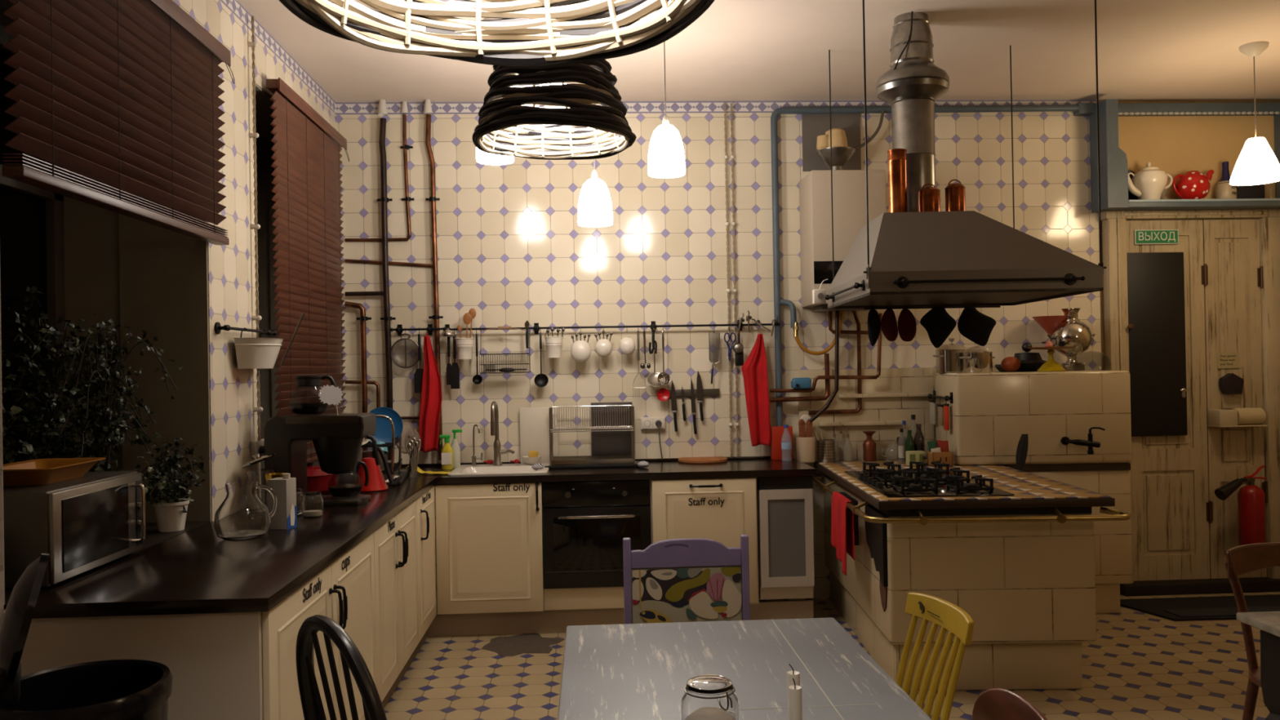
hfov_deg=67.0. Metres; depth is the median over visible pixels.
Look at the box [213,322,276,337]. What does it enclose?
wall rail
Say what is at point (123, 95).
blind
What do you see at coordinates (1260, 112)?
trim
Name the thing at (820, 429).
spatula
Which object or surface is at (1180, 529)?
door
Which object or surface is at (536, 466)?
striped cloth
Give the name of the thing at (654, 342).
can opener
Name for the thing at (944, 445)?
sachet
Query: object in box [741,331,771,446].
towel
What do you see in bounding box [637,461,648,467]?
striped cloth
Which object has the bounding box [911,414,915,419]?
sauce bottle
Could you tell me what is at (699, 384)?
kitchen knife
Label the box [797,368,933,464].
wall
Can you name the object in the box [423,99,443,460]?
copper pipe
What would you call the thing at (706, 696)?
jar
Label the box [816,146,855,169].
bowl
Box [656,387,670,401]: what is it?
ladle bowl
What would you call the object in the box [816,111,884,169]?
flue collar
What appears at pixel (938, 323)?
potholder
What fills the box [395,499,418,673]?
base cabinet
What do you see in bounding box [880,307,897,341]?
oven mitt
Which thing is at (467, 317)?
wooden spoon
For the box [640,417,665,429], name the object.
wall socket
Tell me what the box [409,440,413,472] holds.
fork
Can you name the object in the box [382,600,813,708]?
plinth
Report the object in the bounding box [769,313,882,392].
copper pipe
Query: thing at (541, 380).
bowl
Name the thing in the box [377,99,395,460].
copper pipe
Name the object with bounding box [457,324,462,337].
wooden spoon
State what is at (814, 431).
spatula
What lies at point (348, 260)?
copper pipe
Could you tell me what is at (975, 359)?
stock pot
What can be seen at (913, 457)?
print
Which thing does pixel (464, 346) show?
bucket
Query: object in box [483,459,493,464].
scrub brush
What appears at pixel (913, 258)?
extractor hood
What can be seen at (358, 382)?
copper pipe
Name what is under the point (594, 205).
pendant lamp
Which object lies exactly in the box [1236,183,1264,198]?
box
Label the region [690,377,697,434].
kitchen knife
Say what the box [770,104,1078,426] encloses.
gas pipe
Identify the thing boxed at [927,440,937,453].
sachet
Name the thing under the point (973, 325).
potholder
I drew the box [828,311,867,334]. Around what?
copper pipe
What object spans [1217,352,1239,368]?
paper note
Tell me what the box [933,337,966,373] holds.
stock pot
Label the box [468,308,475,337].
wooden spoon
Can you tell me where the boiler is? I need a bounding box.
[799,169,885,311]
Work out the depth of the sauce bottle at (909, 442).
5.75 m
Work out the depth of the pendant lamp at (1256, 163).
5.13 m
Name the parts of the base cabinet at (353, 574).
handle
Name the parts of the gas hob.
knob, knob, knob, knob, knob, burner, burner, burner, burner, burner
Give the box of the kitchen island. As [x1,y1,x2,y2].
[813,458,1130,690]
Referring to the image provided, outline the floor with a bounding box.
[383,591,1279,719]
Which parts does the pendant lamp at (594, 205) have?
lamp shade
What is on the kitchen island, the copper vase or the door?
the copper vase
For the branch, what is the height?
0.183 m
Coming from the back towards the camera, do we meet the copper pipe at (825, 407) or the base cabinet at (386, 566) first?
the copper pipe at (825, 407)
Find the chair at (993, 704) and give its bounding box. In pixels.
[972,688,1047,719]
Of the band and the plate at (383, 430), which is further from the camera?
the band
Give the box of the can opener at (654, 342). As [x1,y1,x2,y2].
[648,324,657,354]
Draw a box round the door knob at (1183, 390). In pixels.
[1180,387,1186,398]
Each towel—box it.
[419,331,442,452]
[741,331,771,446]
[831,491,854,575]
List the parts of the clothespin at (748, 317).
lever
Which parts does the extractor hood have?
suspension rod, rail, suspension rod, corner plate, mitt rail, rail, suspension rod, suspension rod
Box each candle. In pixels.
[786,663,799,719]
[788,677,802,719]
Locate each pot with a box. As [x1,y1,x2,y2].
[361,450,384,470]
[570,325,591,362]
[595,331,612,356]
[618,324,635,355]
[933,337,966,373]
[959,342,995,373]
[1000,356,1023,372]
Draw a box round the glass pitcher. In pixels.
[213,480,277,541]
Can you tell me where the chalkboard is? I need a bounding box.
[1126,252,1187,436]
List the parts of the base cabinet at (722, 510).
handle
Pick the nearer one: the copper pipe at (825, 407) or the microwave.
the microwave
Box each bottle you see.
[439,435,453,469]
[450,429,462,468]
[781,424,791,448]
[897,428,905,457]
[905,430,914,464]
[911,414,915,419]
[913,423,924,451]
[1214,161,1238,199]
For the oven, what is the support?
on the floor
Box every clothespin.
[737,313,744,333]
[746,311,751,332]
[751,318,770,331]
[770,315,777,336]
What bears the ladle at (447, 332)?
hanging from the wall rail at (536, 328)
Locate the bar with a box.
[656,388,719,396]
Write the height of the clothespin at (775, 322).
0.133 m
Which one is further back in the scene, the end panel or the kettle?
the kettle
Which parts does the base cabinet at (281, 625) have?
handle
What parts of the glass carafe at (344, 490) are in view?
lid, handle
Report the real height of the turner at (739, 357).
0.245 m
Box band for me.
[1164,605,1279,617]
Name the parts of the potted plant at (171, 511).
plant pot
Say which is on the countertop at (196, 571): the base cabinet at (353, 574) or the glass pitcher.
the glass pitcher
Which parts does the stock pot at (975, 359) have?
handle, lid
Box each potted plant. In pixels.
[3,312,184,471]
[133,437,205,532]
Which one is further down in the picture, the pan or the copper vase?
the pan
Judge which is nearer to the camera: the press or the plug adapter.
the plug adapter
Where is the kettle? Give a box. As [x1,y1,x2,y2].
[354,446,393,492]
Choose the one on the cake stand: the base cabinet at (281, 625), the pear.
the pear
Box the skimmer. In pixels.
[647,328,665,386]
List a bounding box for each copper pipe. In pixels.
[344,258,432,267]
[344,291,383,296]
[344,301,371,451]
[344,380,380,408]
[345,101,414,241]
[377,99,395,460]
[400,416,419,419]
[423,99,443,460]
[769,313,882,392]
[769,353,830,402]
[808,310,839,422]
[808,311,862,414]
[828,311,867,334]
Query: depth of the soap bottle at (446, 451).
5.78 m
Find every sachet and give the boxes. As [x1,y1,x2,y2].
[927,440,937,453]
[930,447,941,452]
[938,440,949,452]
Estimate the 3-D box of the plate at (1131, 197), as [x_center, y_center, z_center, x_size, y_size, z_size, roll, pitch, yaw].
[3.106,-1.111,6.188,0.236,0.232,0.051,-1,0,-3]
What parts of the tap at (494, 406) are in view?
lever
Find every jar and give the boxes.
[296,488,303,514]
[301,491,323,517]
[680,674,738,719]
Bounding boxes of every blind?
[1,0,235,244]
[266,77,349,462]
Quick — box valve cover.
[791,377,811,389]
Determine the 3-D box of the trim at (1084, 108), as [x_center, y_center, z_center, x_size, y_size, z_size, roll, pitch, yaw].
[3.551,-1.620,5.882,1.500,0.135,0.770,-1,0,-3]
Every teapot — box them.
[1128,162,1173,199]
[1172,169,1213,199]
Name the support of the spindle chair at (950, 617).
on the floor
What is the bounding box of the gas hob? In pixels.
[844,460,1014,497]
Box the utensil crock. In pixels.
[795,435,815,462]
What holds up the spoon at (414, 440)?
in the dish rack at (349, 477)
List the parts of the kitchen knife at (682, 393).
blade, handle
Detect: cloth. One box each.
[404,465,450,474]
[532,463,543,470]
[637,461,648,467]
[1015,434,1028,470]
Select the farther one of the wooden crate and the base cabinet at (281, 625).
the wooden crate
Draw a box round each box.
[905,450,924,466]
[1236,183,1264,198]
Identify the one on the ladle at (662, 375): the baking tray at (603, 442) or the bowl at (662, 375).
the bowl at (662, 375)
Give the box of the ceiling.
[236,0,1279,102]
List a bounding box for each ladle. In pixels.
[441,328,454,336]
[533,326,548,386]
[657,324,670,385]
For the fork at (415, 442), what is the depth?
5.46 m
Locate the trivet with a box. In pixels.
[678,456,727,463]
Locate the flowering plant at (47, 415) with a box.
[1,285,89,458]
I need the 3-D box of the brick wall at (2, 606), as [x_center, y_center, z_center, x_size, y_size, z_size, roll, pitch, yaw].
[-1.724,-0.050,-0.076,0.350,3.160,5.220,-1,0,-3]
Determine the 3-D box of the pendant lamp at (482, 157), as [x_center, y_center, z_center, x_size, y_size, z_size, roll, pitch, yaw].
[-0.696,-1.284,4.610,0.180,0.674,0.180,-1,0,-3]
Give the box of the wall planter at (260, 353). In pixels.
[234,327,284,368]
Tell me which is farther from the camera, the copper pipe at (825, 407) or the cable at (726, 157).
the cable at (726, 157)
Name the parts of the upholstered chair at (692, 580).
post, crest rail, post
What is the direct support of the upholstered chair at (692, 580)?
on the floor
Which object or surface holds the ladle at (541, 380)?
hanging from the wall rail at (536, 328)
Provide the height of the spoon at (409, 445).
0.169 m
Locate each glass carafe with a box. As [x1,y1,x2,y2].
[289,374,336,413]
[328,461,368,497]
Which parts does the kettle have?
handle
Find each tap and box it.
[471,424,482,465]
[490,400,514,465]
[1061,426,1105,453]
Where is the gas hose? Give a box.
[793,311,843,355]
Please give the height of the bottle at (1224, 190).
0.255 m
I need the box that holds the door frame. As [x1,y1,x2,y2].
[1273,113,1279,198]
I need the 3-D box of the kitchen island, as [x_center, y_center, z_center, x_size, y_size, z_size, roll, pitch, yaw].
[1.601,1.061,5.143,1.163,0.884,1.867,-1,0,1]
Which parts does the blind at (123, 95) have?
ladder cord, rail, ladder cord, ladder cord, head rail, ladder cord, pull cord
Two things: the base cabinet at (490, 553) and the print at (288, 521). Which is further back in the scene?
the base cabinet at (490, 553)
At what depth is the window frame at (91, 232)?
3.92 m
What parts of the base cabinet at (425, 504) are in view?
handle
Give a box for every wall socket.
[250,439,264,458]
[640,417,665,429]
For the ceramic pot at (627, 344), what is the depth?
5.92 m
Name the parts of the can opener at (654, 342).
handle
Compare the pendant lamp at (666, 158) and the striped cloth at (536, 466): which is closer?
the pendant lamp at (666, 158)
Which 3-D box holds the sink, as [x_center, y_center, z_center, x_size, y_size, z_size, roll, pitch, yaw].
[-0.816,0.658,5.699,0.560,0.042,0.515,-1,0,-3]
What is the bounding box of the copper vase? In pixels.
[862,431,876,461]
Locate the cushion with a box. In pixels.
[631,565,742,623]
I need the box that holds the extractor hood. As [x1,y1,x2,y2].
[825,0,1106,309]
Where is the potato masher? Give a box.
[631,324,646,398]
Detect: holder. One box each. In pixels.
[817,439,835,462]
[1207,407,1267,426]
[1218,373,1244,394]
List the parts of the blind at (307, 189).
ladder cord, head rail, ladder cord, rail, ladder cord, ladder cord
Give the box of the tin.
[770,426,793,460]
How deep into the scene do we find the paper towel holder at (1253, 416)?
6.11 m
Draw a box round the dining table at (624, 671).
[557,617,931,719]
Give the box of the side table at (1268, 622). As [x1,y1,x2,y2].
[1236,611,1279,719]
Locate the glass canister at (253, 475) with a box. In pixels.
[240,453,276,506]
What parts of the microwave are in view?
frame, door glass, handle, knob, knob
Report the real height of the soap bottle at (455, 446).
0.232 m
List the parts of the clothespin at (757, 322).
lever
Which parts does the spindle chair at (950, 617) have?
rail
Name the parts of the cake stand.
plate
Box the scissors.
[724,323,736,363]
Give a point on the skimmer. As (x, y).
(652, 380)
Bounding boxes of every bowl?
[361,438,369,444]
[391,339,417,366]
[472,355,482,384]
[521,455,541,464]
[533,348,548,386]
[657,349,670,385]
[733,343,742,352]
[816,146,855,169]
[995,364,1006,371]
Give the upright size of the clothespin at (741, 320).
0.132 m
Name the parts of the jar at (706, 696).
lid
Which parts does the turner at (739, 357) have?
blade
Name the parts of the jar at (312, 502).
lid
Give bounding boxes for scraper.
[800,414,810,426]
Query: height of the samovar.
0.383 m
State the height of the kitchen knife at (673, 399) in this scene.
0.327 m
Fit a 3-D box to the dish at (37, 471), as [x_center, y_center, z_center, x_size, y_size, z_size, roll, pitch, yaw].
[-1.847,0.347,2.989,0.230,0.054,0.356,-1,0,-3]
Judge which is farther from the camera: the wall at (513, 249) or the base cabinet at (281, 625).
the wall at (513, 249)
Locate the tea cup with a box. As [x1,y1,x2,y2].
[371,441,387,454]
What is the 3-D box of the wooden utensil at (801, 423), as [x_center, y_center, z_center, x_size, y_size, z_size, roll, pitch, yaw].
[1.006,0.493,5.985,0.042,0.255,0.012,-3,0,-3]
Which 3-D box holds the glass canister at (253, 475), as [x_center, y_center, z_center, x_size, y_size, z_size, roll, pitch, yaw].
[-1.660,0.529,4.214,0.148,0.250,0.160,-1,0,-3]
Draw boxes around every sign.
[318,384,343,414]
[1133,229,1178,244]
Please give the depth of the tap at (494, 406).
5.87 m
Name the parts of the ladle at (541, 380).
handle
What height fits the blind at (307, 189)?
1.887 m
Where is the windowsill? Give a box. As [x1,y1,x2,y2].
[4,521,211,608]
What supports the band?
on the doormat
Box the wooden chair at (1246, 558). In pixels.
[1224,542,1279,719]
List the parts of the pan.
knob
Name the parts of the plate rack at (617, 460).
frame, frame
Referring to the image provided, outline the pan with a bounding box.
[306,462,337,494]
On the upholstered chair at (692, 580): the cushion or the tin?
the cushion
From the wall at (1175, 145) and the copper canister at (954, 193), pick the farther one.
the wall at (1175, 145)
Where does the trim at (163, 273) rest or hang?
attached to the wall at (232, 289)
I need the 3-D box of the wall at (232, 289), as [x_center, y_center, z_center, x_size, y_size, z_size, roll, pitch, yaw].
[-1.941,-0.021,4.243,0.350,3.160,3.430,-1,0,-3]
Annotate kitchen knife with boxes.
[671,380,677,431]
[681,386,686,421]
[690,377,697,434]
[696,371,703,421]
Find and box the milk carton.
[267,473,297,529]
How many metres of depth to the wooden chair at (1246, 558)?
3.21 m
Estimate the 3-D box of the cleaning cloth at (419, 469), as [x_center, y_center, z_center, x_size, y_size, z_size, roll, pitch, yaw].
[-1.205,0.624,5.542,0.261,0.050,0.140,-1,0,-3]
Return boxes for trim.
[0,83,330,604]
[1073,102,1279,116]
[1118,111,1279,115]
[1120,577,1279,596]
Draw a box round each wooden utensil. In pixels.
[798,418,805,437]
[805,418,812,437]
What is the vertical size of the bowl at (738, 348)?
0.060 m
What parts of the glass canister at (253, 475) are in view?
steel lid, glass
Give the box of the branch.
[780,298,796,328]
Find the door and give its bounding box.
[1100,208,1279,582]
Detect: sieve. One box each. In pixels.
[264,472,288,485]
[390,328,418,368]
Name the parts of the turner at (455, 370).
handle, blade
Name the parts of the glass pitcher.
handle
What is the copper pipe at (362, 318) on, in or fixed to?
attached to the wall at (513, 249)
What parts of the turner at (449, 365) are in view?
handle, blade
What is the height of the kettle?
0.219 m
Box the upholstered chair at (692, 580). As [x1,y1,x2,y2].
[622,534,750,623]
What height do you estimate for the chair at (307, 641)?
0.955 m
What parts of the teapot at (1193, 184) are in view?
handle, spout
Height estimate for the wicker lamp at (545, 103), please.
1.088 m
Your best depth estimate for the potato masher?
5.97 m
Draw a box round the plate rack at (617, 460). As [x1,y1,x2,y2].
[544,404,639,469]
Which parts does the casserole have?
knob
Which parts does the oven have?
knob, filler panel, control panel, handle, door, door glass, knob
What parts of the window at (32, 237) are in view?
pane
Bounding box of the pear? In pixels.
[1041,339,1053,346]
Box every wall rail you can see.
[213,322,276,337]
[390,324,444,335]
[444,320,780,333]
[927,391,952,403]
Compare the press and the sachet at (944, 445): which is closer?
the sachet at (944, 445)
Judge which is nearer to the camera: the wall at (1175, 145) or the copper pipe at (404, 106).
the copper pipe at (404, 106)
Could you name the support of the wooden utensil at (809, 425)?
in the utensil crock
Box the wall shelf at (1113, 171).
[1089,98,1279,213]
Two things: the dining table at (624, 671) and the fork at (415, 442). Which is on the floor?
the dining table at (624, 671)
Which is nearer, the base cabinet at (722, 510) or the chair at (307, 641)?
the chair at (307, 641)
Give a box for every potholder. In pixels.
[920,306,956,347]
[957,306,995,346]
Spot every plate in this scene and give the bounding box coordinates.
[368,407,403,443]
[801,113,861,171]
[1128,169,1138,199]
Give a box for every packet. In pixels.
[928,400,935,424]
[937,398,943,426]
[942,401,949,430]
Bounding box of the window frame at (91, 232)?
[0,0,271,471]
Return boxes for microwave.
[3,471,146,588]
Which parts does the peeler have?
handle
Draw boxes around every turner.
[414,327,423,392]
[446,327,451,384]
[450,327,459,388]
[734,326,743,365]
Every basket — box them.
[312,435,363,474]
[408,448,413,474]
[479,326,530,373]
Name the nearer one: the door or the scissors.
the scissors
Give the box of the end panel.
[19,612,262,719]
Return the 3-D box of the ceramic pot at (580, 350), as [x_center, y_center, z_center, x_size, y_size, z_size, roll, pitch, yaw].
[-0.363,-0.099,5.930,0.126,0.227,0.102,-1,0,-3]
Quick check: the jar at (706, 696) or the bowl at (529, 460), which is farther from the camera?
the bowl at (529, 460)
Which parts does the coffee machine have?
plate, hot plate, basket handle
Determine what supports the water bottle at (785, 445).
on the countertop at (753, 467)
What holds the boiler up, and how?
attached to the wall at (513, 249)
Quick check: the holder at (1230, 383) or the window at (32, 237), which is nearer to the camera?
the window at (32, 237)
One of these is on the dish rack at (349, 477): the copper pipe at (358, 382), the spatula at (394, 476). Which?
the spatula at (394, 476)
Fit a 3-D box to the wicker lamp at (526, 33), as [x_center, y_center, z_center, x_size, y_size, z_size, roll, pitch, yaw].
[-0.197,-1.058,1.272,0.587,1.182,0.585,-1,0,-20]
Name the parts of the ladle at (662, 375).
handle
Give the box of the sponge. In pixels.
[528,449,538,457]
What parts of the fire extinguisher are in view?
lever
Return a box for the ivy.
[1,346,50,464]
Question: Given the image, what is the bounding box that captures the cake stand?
[1026,346,1075,371]
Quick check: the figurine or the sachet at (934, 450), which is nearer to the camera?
the sachet at (934, 450)
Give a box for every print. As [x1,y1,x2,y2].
[286,504,297,529]
[290,503,294,525]
[910,453,924,462]
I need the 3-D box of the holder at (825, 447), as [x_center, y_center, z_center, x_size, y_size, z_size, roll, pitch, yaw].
[1.149,0.562,5.971,0.108,0.138,0.108,-1,0,-3]
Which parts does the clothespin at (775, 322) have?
lever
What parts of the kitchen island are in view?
oven door, fire door, brass rail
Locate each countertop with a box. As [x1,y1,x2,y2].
[31,477,435,618]
[395,456,817,484]
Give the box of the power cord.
[655,420,662,459]
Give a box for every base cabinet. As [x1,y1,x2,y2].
[261,564,343,719]
[330,532,376,719]
[373,515,405,702]
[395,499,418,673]
[416,485,436,642]
[435,482,544,614]
[649,476,759,604]
[756,475,814,599]
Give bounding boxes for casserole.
[1013,342,1046,371]
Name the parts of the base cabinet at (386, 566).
handle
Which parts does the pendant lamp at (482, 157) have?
lamp shade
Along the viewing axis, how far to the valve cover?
5.96 m
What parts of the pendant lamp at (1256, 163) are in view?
lamp shade, cord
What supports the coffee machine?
on the countertop at (196, 571)
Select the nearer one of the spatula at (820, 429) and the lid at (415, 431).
the lid at (415, 431)
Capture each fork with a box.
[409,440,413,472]
[414,441,417,471]
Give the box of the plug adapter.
[812,279,827,304]
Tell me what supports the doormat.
on the floor
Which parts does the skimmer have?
handle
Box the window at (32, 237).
[0,24,66,462]
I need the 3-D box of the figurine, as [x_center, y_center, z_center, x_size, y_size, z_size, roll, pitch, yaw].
[3.341,-1.091,6.183,0.080,0.190,0.080,-1,0,-3]
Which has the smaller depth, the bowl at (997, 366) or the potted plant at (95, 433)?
the potted plant at (95, 433)
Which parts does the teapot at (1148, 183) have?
spout, lid, handle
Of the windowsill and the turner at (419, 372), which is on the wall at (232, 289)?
the windowsill
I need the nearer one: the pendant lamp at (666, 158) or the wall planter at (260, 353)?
the wall planter at (260, 353)
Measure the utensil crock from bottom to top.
0.158 m
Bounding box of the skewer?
[280,312,304,366]
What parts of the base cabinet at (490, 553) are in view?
handle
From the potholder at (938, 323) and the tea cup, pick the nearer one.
the potholder at (938, 323)
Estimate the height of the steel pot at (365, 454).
0.102 m
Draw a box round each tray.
[337,469,408,485]
[551,454,633,465]
[591,401,632,455]
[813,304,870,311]
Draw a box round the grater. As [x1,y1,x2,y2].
[708,323,719,367]
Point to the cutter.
(642, 366)
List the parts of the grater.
plate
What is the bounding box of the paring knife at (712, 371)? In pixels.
[711,364,713,383]
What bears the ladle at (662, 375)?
hanging from the wall rail at (536, 328)
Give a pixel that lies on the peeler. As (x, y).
(526, 323)
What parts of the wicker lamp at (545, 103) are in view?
bulb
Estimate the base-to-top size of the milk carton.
0.208 m
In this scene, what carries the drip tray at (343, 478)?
on the dish rack at (349, 477)
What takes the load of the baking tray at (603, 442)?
on the countertop at (753, 467)
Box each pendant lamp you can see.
[475,17,514,164]
[577,137,613,226]
[648,41,684,177]
[1229,40,1279,185]
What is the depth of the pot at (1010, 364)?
5.74 m
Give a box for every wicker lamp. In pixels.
[279,0,714,66]
[471,46,636,159]
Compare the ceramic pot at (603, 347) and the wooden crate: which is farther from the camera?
the ceramic pot at (603, 347)
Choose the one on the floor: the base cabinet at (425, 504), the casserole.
the base cabinet at (425, 504)
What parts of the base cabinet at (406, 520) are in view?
handle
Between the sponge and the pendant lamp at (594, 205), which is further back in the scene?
the sponge
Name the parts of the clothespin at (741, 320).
lever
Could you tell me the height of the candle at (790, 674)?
0.153 m
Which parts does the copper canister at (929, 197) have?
handle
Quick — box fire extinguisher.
[1214,465,1266,546]
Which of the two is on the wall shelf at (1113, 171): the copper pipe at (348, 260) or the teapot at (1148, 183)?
the teapot at (1148, 183)
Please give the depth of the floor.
4.61 m
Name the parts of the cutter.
handle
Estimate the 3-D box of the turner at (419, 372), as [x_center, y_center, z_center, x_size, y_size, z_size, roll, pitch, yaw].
[-1.350,0.001,5.924,0.065,0.401,0.025,-1,0,-22]
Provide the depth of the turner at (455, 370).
5.92 m
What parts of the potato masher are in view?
handle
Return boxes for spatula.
[385,475,399,482]
[813,430,818,443]
[818,428,822,439]
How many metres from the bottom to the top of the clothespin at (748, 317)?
0.137 m
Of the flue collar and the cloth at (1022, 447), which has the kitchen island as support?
the cloth at (1022, 447)
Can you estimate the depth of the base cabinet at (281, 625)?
2.76 m
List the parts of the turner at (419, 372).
blade, handle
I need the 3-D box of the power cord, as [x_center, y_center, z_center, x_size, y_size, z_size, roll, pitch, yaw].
[0.121,0.499,6.014,0.042,0.244,0.046,-1,0,-3]
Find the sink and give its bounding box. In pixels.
[448,462,549,475]
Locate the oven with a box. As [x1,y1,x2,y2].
[542,479,650,610]
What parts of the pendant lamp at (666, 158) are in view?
cord, lamp shade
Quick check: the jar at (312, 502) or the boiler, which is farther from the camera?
the boiler
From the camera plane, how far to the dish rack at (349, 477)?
5.20 m
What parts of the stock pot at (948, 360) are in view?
lid, lid knob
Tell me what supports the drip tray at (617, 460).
on the plate rack at (617, 460)
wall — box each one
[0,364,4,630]
[4,0,340,612]
[335,99,1101,611]
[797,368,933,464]
[1097,99,1279,369]
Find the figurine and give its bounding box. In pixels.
[1160,185,1168,199]
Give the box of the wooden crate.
[927,450,953,466]
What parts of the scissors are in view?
blade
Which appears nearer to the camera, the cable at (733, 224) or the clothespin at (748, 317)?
the clothespin at (748, 317)
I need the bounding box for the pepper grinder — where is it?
[896,436,905,460]
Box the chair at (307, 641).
[295,614,386,719]
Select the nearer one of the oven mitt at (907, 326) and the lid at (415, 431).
the oven mitt at (907, 326)
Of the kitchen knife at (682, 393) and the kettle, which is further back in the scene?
the kitchen knife at (682, 393)
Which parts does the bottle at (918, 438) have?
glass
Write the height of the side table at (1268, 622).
0.740 m
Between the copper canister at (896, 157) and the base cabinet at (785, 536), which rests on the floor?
the base cabinet at (785, 536)
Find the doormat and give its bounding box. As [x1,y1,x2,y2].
[1120,594,1279,621]
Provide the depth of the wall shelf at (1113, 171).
6.03 m
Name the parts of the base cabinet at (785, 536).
filler strip, frosted glass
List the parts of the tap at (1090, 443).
spout, lever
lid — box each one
[396,419,415,453]
[404,429,420,455]
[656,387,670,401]
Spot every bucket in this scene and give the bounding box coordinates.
[454,328,474,359]
[544,327,563,357]
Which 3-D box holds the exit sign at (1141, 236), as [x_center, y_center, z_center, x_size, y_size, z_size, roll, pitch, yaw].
[3.307,-0.788,6.190,0.288,0.093,0.010,-1,0,-3]
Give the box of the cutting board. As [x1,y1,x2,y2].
[520,407,558,463]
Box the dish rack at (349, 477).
[337,414,413,485]
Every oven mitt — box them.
[867,306,880,346]
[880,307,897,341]
[897,307,916,342]
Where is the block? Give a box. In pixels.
[934,369,1132,613]
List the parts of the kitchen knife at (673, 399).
blade, handle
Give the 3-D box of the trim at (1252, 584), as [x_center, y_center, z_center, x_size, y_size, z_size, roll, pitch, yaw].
[3.589,1.440,6.158,1.097,0.068,0.140,-1,0,-3]
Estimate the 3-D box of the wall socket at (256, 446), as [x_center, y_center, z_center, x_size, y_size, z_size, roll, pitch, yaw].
[-1.733,0.455,4.463,0.071,0.171,0.160,-1,0,-3]
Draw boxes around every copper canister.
[887,148,907,212]
[917,183,940,212]
[944,179,965,211]
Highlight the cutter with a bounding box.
[640,324,650,368]
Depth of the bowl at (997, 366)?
5.96 m
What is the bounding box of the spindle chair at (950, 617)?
[895,592,973,719]
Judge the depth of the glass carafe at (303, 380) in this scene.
4.37 m
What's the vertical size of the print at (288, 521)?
0.085 m
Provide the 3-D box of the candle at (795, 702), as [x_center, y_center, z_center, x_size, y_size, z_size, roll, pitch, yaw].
[0.288,0.664,1.792,0.025,0.150,0.025,-1,0,-3]
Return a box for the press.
[485,367,526,372]
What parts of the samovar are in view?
handle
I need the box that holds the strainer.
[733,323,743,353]
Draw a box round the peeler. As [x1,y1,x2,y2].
[524,320,529,348]
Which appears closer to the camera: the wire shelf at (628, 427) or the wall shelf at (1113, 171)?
the wire shelf at (628, 427)
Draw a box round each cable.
[247,15,262,440]
[723,102,733,457]
[729,102,739,457]
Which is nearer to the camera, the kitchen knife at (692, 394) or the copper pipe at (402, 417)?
the copper pipe at (402, 417)
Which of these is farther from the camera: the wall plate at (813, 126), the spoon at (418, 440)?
the wall plate at (813, 126)
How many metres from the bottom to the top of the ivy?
0.764 m
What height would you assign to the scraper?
0.281 m
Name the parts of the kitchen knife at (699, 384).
blade, handle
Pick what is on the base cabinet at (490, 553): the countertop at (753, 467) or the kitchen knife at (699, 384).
the countertop at (753, 467)
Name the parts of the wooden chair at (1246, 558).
post, leg, rail, seat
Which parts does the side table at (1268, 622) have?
leg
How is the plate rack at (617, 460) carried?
on the countertop at (753, 467)
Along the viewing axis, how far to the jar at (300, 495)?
4.06 m
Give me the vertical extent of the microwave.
0.275 m
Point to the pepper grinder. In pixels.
(900, 440)
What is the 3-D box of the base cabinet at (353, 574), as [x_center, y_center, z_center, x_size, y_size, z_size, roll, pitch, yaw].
[-1.330,1.045,3.536,0.664,0.720,0.632,-1,0,-3]
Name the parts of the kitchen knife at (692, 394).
blade, handle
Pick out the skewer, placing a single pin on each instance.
(303, 313)
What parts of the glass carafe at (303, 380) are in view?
lid, handle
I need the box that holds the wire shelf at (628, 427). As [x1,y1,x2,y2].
[550,404,633,432]
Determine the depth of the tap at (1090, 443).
5.52 m
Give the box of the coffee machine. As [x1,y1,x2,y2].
[263,413,380,505]
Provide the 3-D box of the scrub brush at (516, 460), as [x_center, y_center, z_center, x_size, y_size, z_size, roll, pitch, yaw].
[-0.769,0.622,5.937,0.056,0.028,0.035,-1,0,-3]
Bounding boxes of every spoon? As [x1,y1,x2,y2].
[407,442,413,473]
[412,437,416,471]
[416,439,421,471]
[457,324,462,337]
[462,312,471,337]
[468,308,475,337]
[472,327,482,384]
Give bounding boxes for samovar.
[1047,307,1095,370]
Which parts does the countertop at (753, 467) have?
edge strip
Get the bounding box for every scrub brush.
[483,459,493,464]
[510,458,519,463]
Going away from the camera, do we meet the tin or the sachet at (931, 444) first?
the sachet at (931, 444)
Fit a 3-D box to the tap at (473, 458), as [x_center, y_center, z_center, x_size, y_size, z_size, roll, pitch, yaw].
[-0.996,0.516,5.886,0.063,0.249,0.044,-1,0,13]
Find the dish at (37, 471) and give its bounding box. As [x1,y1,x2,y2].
[3,457,106,485]

